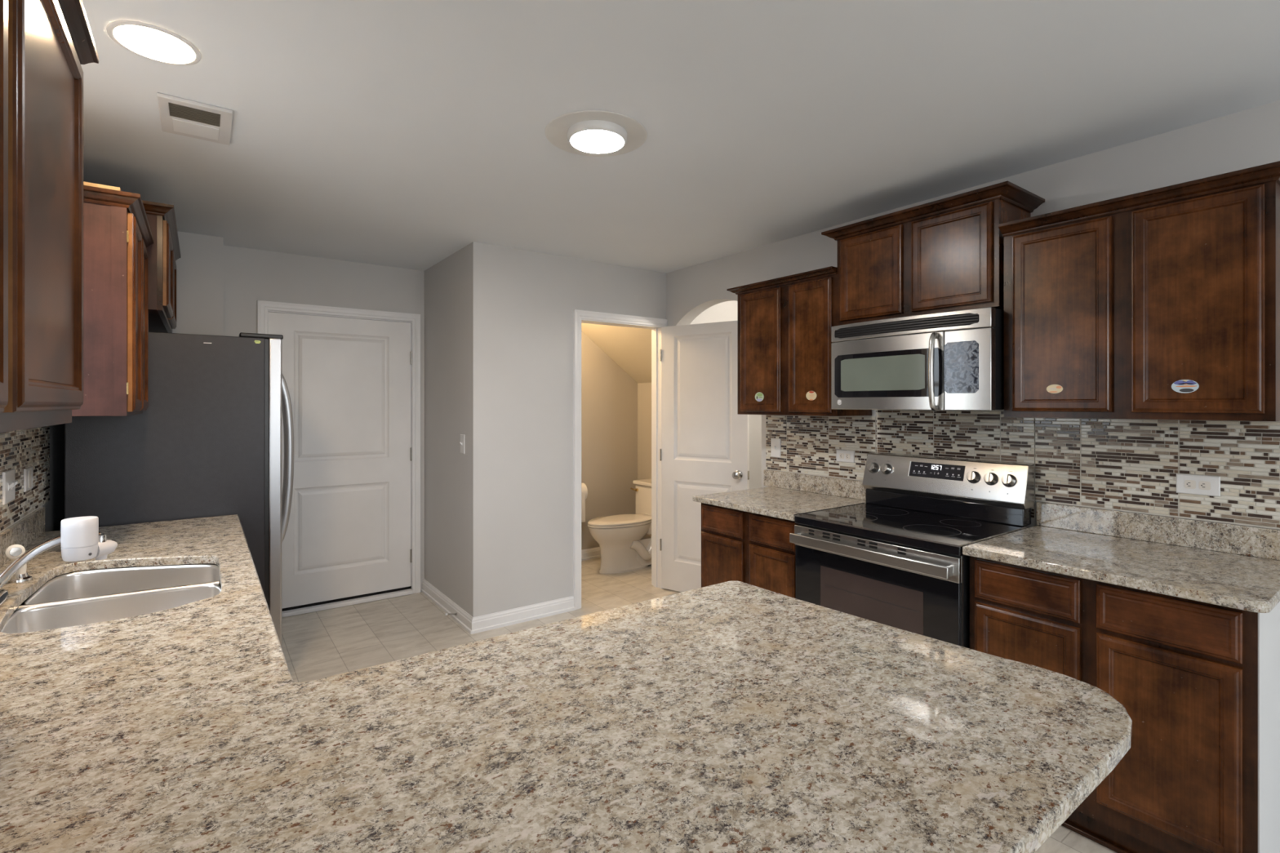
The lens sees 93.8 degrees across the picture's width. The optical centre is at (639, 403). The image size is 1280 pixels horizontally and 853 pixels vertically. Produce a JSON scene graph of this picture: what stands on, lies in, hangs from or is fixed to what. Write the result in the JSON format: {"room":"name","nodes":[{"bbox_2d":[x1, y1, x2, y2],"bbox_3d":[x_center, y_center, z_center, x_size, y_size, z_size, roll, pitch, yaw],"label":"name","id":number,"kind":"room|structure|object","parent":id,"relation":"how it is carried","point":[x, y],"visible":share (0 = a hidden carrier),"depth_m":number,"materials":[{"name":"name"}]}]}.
{"room":"kitchen","nodes":[
{"label":"kitchen","id":0,"kind":"room"},
{"bbox_2d":[40,423,64,532],"bbox_3d":[-0.527,0.207,-0.288,0.120,2.440,9.397,0,0,-36],"label":"wall","id":1,"kind":"structure","parent":0,"point":[55,508],"depth_m":2.72,"materials":[{"name":"grey paint"}]},
{"bbox_2d":[0,426,49,533],"bbox_3d":[-1.572,0.229,1.252,0.007,0.380,3.257,0,0,-36],"label":"backsplash","id":2,"kind":"structure","parent":1,"relation":"attached to","point":[20,450],"depth_m":2.21,"materials":[{"name":"tile"}]},
{"bbox_2d":[2,468,17,504],"bbox_3d":[-2.116,0.277,2.018,0.019,0.106,0.135,0,0,-36],"label":"light switch","id":3,"kind":"object","parent":2,"relation":"attached to","point":[9,482],"visible":1,"depth_m":2.00,"materials":[{"name":"white plastic"}]},
{"bbox_2d":[23,466,32,492],"bbox_3d":[-2.286,0.281,2.240,0.008,0.084,0.115,0,0,-36],"label":"electrical outlet","id":4,"kind":"object","parent":2,"relation":"attached to","point":[28,472],"visible":1,"depth_m":2.22,"materials":[{"name":"white plastic"}]},
{"bbox_2d":[0,0,98,432],"bbox_3d":[-0.894,-0.338,0.626,0.362,0.749,1.237,0,0,-36],"label":"upper cabinet","id":5,"kind":"object","parent":1,"relation":"attached to","point":[44,44],"visible":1,"depth_m":0.90,"materials":[{"name":"brown wood"}]},
{"bbox_2d":[71,185,154,416],"bbox_3d":[-2.055,-0.336,2.216,0.364,0.753,0.720,0,0,-36],"label":"upper cabinet","id":6,"kind":"object","parent":1,"relation":"attached to","point":[117,233],"visible":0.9,"depth_m":2.02,"materials":[{"name":"brown wood"}]},
{"bbox_2d":[83,181,120,191],"bbox_3d":[-2.027,-0.719,2.229,0.198,0.014,0.688,0,0,-36],"label":"wood board","id":7,"kind":"object","parent":6,"relation":"on","point":[88,184],"visible":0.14,"depth_m":1.98,"materials":[{"name":"brown wood"}]},
{"bbox_2d":[142,200,181,333],"bbox_3d":[-2.546,-0.641,2.946,0.433,0.460,1.114,0,0,-36],"label":"upper cabinet","id":8,"kind":"object","parent":1,"relation":"attached to","point":[163,254],"visible":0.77,"depth_m":2.65,"materials":[{"name":"brown wood"}]},
{"bbox_2d":[172,231,223,335],"bbox_3d":[-2.871,0.207,3.562,0.640,2.440,0.260,0,0,-36],"label":"wall","id":9,"kind":"structure","parent":0,"point":[200,267],"depth_m":3.58,"materials":[{"name":"grey paint"}]},
{"bbox_2d":[223,244,424,591],"bbox_3d":[-2.448,0.207,4.053,1.902,2.440,0.120,0,0,-36],"label":"wall","id":10,"kind":"structure","parent":0,"point":[251,276],"depth_m":4.12,"materials":[{"name":"grey paint"}]},
{"bbox_2d":[257,300,420,593],"bbox_3d":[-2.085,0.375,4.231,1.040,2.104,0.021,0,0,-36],"label":"trim","id":11,"kind":"structure","parent":10,"relation":"attached to","point":[263,307],"depth_m":4.50,"materials":[{"name":"white paint"}]},
{"bbox_2d":[267,311,411,608],"bbox_3d":[-2.106,0.384,4.265,0.926,1.990,0.056,0,0,-36],"label":"door","id":12,"kind":"structure","parent":10,"relation":"in","point":[348,534],"depth_m":4.27,"materials":[{"name":"white paint"}]},
{"bbox_2d":[281,586,411,611],"bbox_3d":[-2.113,1.388,4.270,0.926,0.018,0.036,0,0,-36],"label":"threshold","id":13,"kind":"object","parent":10,"relation":"attached to","point":[409,587],"depth_m":4.26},
{"bbox_2d":[281,588,413,617],"bbox_3d":[-2.100,1.412,4.252,0.926,0.030,0.090,0,0,-36],"label":"trim","id":14,"kind":"structure","parent":10,"relation":"attached to","point":[406,592],"depth_m":4.22,"materials":[{"name":"white paint"}]},
{"bbox_2d":[424,245,466,611],"bbox_3d":[-1.263,0.207,4.393,0.413,2.440,1.077,0,0,-36],"label":"wall","id":15,"kind":"structure","parent":0,"point":[445,282],"depth_m":4.18,"materials":[{"name":"grey paint"}]},
{"bbox_2d":[444,613,457,615],"bbox_3d":[-1.234,1.375,3.910,0.078,0.030,0.018,0,0,-36],"label":"door stop","id":16,"kind":"object","parent":15,"relation":"attached to","point":[446,614],"visible":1,"depth_m":3.91,"materials":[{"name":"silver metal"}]},
{"bbox_2d":[459,434,464,453],"bbox_3d":[-1.157,0.261,3.881,0.019,0.123,0.072,0,0,-36],"label":"light switch","id":17,"kind":"object","parent":15,"relation":"attached to","point":[462,436],"visible":1,"depth_m":3.88,"materials":[{"name":"white plastic"}]},
{"bbox_2d":[421,578,574,634],"bbox_3d":[-1.057,1.380,4.347,0.738,0.094,1.048,0,0,-36],"label":"baseboard","id":18,"kind":"structure","parent":15,"relation":"attached to","point":[471,624],"depth_m":3.95,"materials":[{"name":"white paint"}]},
{"bbox_2d":[466,241,761,617],"bbox_3d":[0.128,0.207,4.668,2.983,2.440,0.120,0,0,-36],"label":"wall","id":19,"kind":"structure","parent":0,"point":[521,304],"depth_m":3.96,"materials":[{"name":"grey paint"}]},
{"bbox_2d":[573,309,667,609],"bbox_3d":[-0.117,0.387,4.402,0.844,2.080,0.021,0,0,-36],"label":"trim","id":20,"kind":"structure","parent":19,"relation":"attached to","point":[578,315],"depth_m":4.17,"materials":[{"name":"white paint"}]},
{"bbox_2d":[581,319,662,588],"bbox_3d":[-0.159,0.411,4.458,0.746,2.032,0.128,0,0,-36],"label":"trim","id":21,"kind":"structure","parent":19,"relation":"attached to","point":[656,331],"depth_m":4.66,"materials":[{"name":"white paint"}]},
{"bbox_2d":[581,330,651,550],"bbox_3d":[-0.390,0.207,5.031,1.750,2.440,1.077,0,0,-36],"label":"wall","id":22,"kind":"structure","parent":0,"point":[616,409],"depth_m":5.65,"materials":[{"name":"paint"}]},
{"bbox_2d":[581,483,587,522],"bbox_3d":[-0.574,0.875,5.329,0.172,0.333,0.177,0,0,-36],"label":"toilet paper roll","id":23,"kind":"object","parent":22,"relation":"hanging from","point":[584,488],"visible":0.18,"depth_m":5.28,"materials":[{"name":"white paper"}]},
{"bbox_2d":[581,546,600,560],"bbox_3d":[-0.682,1.380,5.346,1.650,0.094,0.024,0,0,-36],"label":"baseboard","id":24,"kind":"structure","parent":22,"relation":"attached to","point":[593,553],"depth_m":5.51,"materials":[{"name":"white paint"}]},
{"bbox_2d":[581,323,651,382],"bbox_3d":[-0.179,-0.607,5.124,1.100,0.811,0.975,0,0,-36],"label":"ceiling","id":25,"kind":"structure","parent":0,"point":[630,348],"depth_m":5.34,"materials":[{"name":"paint"}]},
{"bbox_2d":[80,0,1279,273],"bbox_3d":[1.399,-1.063,1.178,5.050,0.100,9.550,0,0,-36],"label":"ceiling","id":26,"kind":"structure","parent":0,"point":[404,134],"depth_m":2.04,"materials":[{"name":"paint"}]},
{"bbox_2d":[106,19,201,66],"bbox_3d":[-1.361,-1.010,1.684,0.208,0.006,0.208,0,0,-36],"label":"recessed light","id":27,"kind":"object","parent":26,"relation":"in","point":[145,40],"visible":1,"depth_m":1.68,"materials":[{"name":"white plastic"}]},
{"bbox_2d":[113,25,195,62],"bbox_3d":[-1.361,-1.011,1.684,0.177,0.002,0.177,0,0,-36],"label":"diffuser","id":28,"kind":"object","parent":27,"relation":"attached to","point":[153,42],"depth_m":1.68,"materials":[{"name":"white plastic"}]},
{"bbox_2d":[156,92,232,145],"bbox_3d":[-1.579,-1.005,2.133,0.204,0.015,0.317,0,0,-36],"label":"ceiling vent","id":29,"kind":"object","parent":26,"relation":"in","point":[178,116],"visible":1,"depth_m":2.11,"materials":[{"name":"grey paint"}]},
{"bbox_2d":[544,110,647,156],"bbox_3d":[-0.165,-0.994,2.258,0.384,0.038,0.384,0,0,-36],"label":"recessed light","id":30,"kind":"object","parent":26,"relation":"in","point":[593,133],"visible":1,"depth_m":2.20,"materials":[{"name":"paint"}]},
{"bbox_2d":[570,129,624,153],"bbox_3d":[-0.160,-0.979,2.243,0.203,0.008,0.203,0,0,-36],"label":"diffuser","id":31,"kind":"object","parent":30,"relation":"attached to","point":[594,141],"depth_m":2.22,"materials":[{"name":"white plastic"}]},
{"bbox_2d":[281,557,1116,852],"bbox_3d":[1.399,1.467,1.178,5.050,0.080,9.550,0,0,-36],"label":"floor","id":32,"kind":"structure","parent":0,"point":[322,644],"depth_m":3.80,"materials":[{"name":"tile"}]},
{"bbox_2d":[14,564,218,611],"bbox_3d":[-1.534,0.989,1.749,0.653,0.876,2.135,0,0,-36],"label":"base cabinet","id":33,"kind":"object","parent":32,"relation":"on","point":[23,603],"visible":0.02,"depth_m":2.55,"materials":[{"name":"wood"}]},
{"bbox_2d":[64,331,293,646],"bbox_3d":[-2.309,0.543,3.111,0.869,1.768,0.911,0,0,-36],"label":"refrigerator","id":34,"kind":"object","parent":32,"relation":"on","point":[206,442],"visible":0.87,"depth_m":2.76,"materials":[{"name":"black metal"}]},
{"bbox_2d":[586,479,651,573],"bbox_3d":[-0.092,1.066,5.222,0.825,0.722,0.456,0,0,-36],"label":"toilet","id":35,"kind":"object","parent":32,"relation":"on","point":[623,540],"visible":0.79,"depth_m":5.08,"materials":[{"name":"ceramic"}]},
{"bbox_2d":[701,502,797,598],"bbox_3d":[0.793,0.989,3.294,0.639,0.876,0.698,0,0,-36],"label":"base cabinet","id":36,"kind":"object","parent":32,"relation":"on","point":[755,549],"visible":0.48,"depth_m":3.11,"materials":[{"name":"brown wood"}]},
{"bbox_2d":[693,469,866,520],"bbox_3d":[0.762,0.485,3.313,0.669,0.130,0.774,0,0,-36],"label":"countertop","id":37,"kind":"structure","parent":36,"relation":"on","point":[787,495],"depth_m":3.33,"materials":[{"name":"beige stone"}]},
{"bbox_2d":[789,452,1034,648],"bbox_3d":[1.184,0.842,2.668,0.694,1.170,0.762,0,0,-36],"label":"range","id":38,"kind":"object","parent":32,"relation":"on","point":[895,558],"visible":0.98,"depth_m":2.57,"materials":[{"name":"black metal"}]},
{"bbox_2d":[793,502,1026,556],"bbox_3d":[1.174,0.538,2.661,0.574,0.042,0.761,0,0,-36],"label":"cooktop","id":39,"kind":"object","parent":38,"relation":"in","point":[933,532],"depth_m":2.57,"materials":[{"name":"glass"}]},
{"bbox_2d":[969,555,1279,852],"bbox_3d":[1.678,0.989,2.083,0.639,0.876,0.750,0,0,-36],"label":"base cabinet","id":40,"kind":"object","parent":32,"relation":"on","point":[1197,683],"visible":0.68,"depth_m":1.76,"materials":[{"name":"brown wood"}]},
{"bbox_2d":[962,501,1279,613],"bbox_3d":[1.673,0.485,2.067,0.669,0.130,0.777,0,0,-36],"label":"countertop","id":41,"kind":"structure","parent":40,"relation":"on","point":[1233,566],"depth_m":2.05,"materials":[{"name":"beige stone"}]},
{"bbox_2d":[666,100,1279,529],"bbox_3d":[2.686,0.207,1.352,0.120,2.440,8.253,0,0,-36],"label":"wall","id":42,"kind":"structure","parent":0,"point":[1249,138],"depth_m":2.44,"materials":[{"name":"grey paint"}]},
{"bbox_2d":[659,320,749,591],"bbox_3d":[0.447,0.412,4.392,0.727,2.006,0.096,0,0,35],"label":"door","id":43,"kind":"structure","parent":42,"relation":"in","point":[705,449],"depth_m":4.44,"materials":[{"name":"white paint"}]},
{"bbox_2d":[726,266,871,416],"bbox_3d":[0.884,-0.315,3.415,0.349,0.755,0.745,0,0,-36],"label":"upper cabinet","id":44,"kind":"object","parent":42,"relation":"attached to","point":[784,324],"visible":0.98,"depth_m":3.29,"materials":[{"name":"brown wood"}]},
{"bbox_2d":[764,469,866,500],"bbox_3d":[1.023,0.470,3.505,0.021,0.100,0.774,0,0,-36],"label":"backsplash","id":45,"kind":"structure","parent":42,"relation":"attached to","point":[848,488],"depth_m":3.49,"materials":[{"name":"stone"}]},
{"bbox_2d":[821,180,1044,325],"bbox_3d":[1.326,-0.634,2.803,0.359,0.478,0.874,0,0,-36],"label":"upper cabinet","id":46,"kind":"object","parent":42,"relation":"attached to","point":[947,254],"visible":0.84,"depth_m":2.63,"materials":[{"name":"brown wood"}]},
{"bbox_2d":[831,306,1004,411],"bbox_3d":[1.286,-0.175,2.745,0.488,0.413,0.742,0,0,-36],"label":"microwave","id":47,"kind":"object","parent":46,"relation":"attached to","point":[951,360],"visible":1,"depth_m":2.55,"materials":[{"name":"silver metal"}]},
{"bbox_2d":[765,409,1279,529],"bbox_3d":[1.482,0.263,2.889,0.007,0.468,2.296,0,0,-36],"label":"backsplash","id":48,"kind":"structure","parent":42,"relation":"attached to","point":[1132,465],"depth_m":2.42,"materials":[{"name":"tile"}]},
{"bbox_2d":[770,438,780,457],"bbox_3d":[0.843,0.276,3.740,0.019,0.117,0.076,0,0,-36],"label":"light switch","id":49,"kind":"object","parent":48,"relation":"attached to","point":[775,442],"visible":1,"depth_m":3.74,"materials":[{"name":"white plastic"}]},
{"bbox_2d":[835,449,854,462],"bbox_3d":[1.143,0.292,3.339,0.008,0.066,0.115,0,0,-36],"label":"electrical outlet","id":50,"kind":"object","parent":48,"relation":"attached to","point":[842,455],"visible":1,"depth_m":3.33,"materials":[{"name":"white plastic"}]},
{"bbox_2d":[839,453,844,458],"bbox_3d":[1.130,0.292,3.353,0.001,0.031,0.031,0,0,-36],"label":"receptacle","id":51,"kind":"object","parent":50,"relation":"attached to","point":[841,455],"depth_m":3.35,"materials":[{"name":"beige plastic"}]},
{"bbox_2d":[845,453,850,459],"bbox_3d":[1.153,0.292,3.322,0.001,0.031,0.031,0,0,-36],"label":"receptacle","id":52,"kind":"object","parent":50,"relation":"attached to","point":[847,455],"depth_m":3.32,"materials":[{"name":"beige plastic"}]},
{"bbox_2d":[1176,473,1220,496],"bbox_3d":[2.008,0.292,2.157,0.008,0.070,0.118,0,0,-36],"label":"electrical outlet","id":53,"kind":"object","parent":48,"relation":"attached to","point":[1202,485],"visible":1,"depth_m":2.15,"materials":[{"name":"white plastic"}]},
{"bbox_2d":[1184,480,1195,488],"bbox_3d":[1.994,0.292,2.171,0.001,0.031,0.031,0,0,-36],"label":"receptacle","id":54,"kind":"object","parent":53,"relation":"attached to","point":[1188,484],"depth_m":2.17,"materials":[{"name":"beige plastic"}]},
{"bbox_2d":[1199,480,1210,490],"bbox_3d":[2.017,0.292,2.139,0.001,0.031,0.031,0,0,-36],"label":"receptacle","id":55,"kind":"object","parent":53,"relation":"attached to","point":[1203,485],"depth_m":2.14,"materials":[{"name":"beige plastic"}]},
{"bbox_2d":[998,160,1279,421],"bbox_3d":[1.802,-0.330,2.156,0.354,0.765,0.805,0,0,-36],"label":"upper cabinet","id":56,"kind":"object","parent":42,"relation":"attached to","point":[1163,303],"visible":1,"depth_m":2.02,"materials":[{"name":"brown wood"}]},
{"bbox_2d":[1035,501,1279,560],"bbox_3d":[1.934,0.470,2.259,0.021,0.100,0.777,0,0,-36],"label":"backsplash","id":57,"kind":"structure","parent":42,"relation":"attached to","point":[1253,541],"depth_m":2.22,"materials":[{"name":"stone"}]},
{"bbox_3d":[-0.219,0.989,0.893,1.700,0.876,0.769,0,0,-36],"label":"wall","id":58,"kind":"structure","parent":0,"visible":0},
{"bbox_2d":[0,507,44,568],"bbox_3d":[-1.514,0.470,1.183,0.020,0.100,3.084,0,0,-36],"label":"backsplash","id":59,"kind":"structure","parent":58,"relation":"attached to","point":[28,529],"depth_m":2.14,"materials":[{"name":"stone"}]},
{"bbox_2d":[0,507,1132,852],"bbox_3d":[-0.766,0.485,1.730,1.874,0.130,3.087,0,0,-36],"label":"countertop","id":60,"kind":"structure","parent":58,"relation":"on","point":[729,717],"depth_m":0.94,"materials":[{"name":"beige stone"}]},
{"bbox_2d":[4,544,32,582],"bbox_3d":[-1.818,0.464,1.754,0.053,0.112,0.074,0,0,-36],"label":"sprayer","id":61,"kind":"object","parent":60,"relation":"on","point":[13,552],"visible":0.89,"depth_m":1.74,"materials":[{"name":"white metal"}]},
{"bbox_2d":[0,532,102,606],"bbox_3d":[-1.685,0.452,1.622,0.148,0.135,0.419,0,0,-2],"label":"kitchen faucet","id":62,"kind":"object","parent":60,"relation":"on","point":[28,555],"visible":0.59,"depth_m":1.62,"materials":[{"name":"silver metal"}]},
{"bbox_2d":[60,515,117,562],"bbox_3d":[-1.639,0.402,1.780,0.082,0.135,0.139,0,0,-5],"label":"water filter","id":63,"kind":"object","parent":62,"relation":"attached to","point":[81,540],"visible":1,"depth_m":1.73,"materials":[{"name":"white plastic"}]},
{"bbox_2d":[93,539,117,559],"bbox_3d":[-1.625,0.441,1.819,0.048,0.055,0.065,0,0,10],"label":"outlet","id":64,"kind":"object","parent":63,"relation":"attached to","point":[104,547],"depth_m":1.80,"materials":[{"name":"white plastic"}]},
{"bbox_2d":[1,564,221,633],"bbox_3d":[-1.497,0.644,1.744,0.453,0.196,0.767,0,0,-36],"label":"sink","id":65,"kind":"object","parent":60,"relation":"in","point":[95,596],"visible":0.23,"depth_m":1.80,"materials":[{"name":"metal"}]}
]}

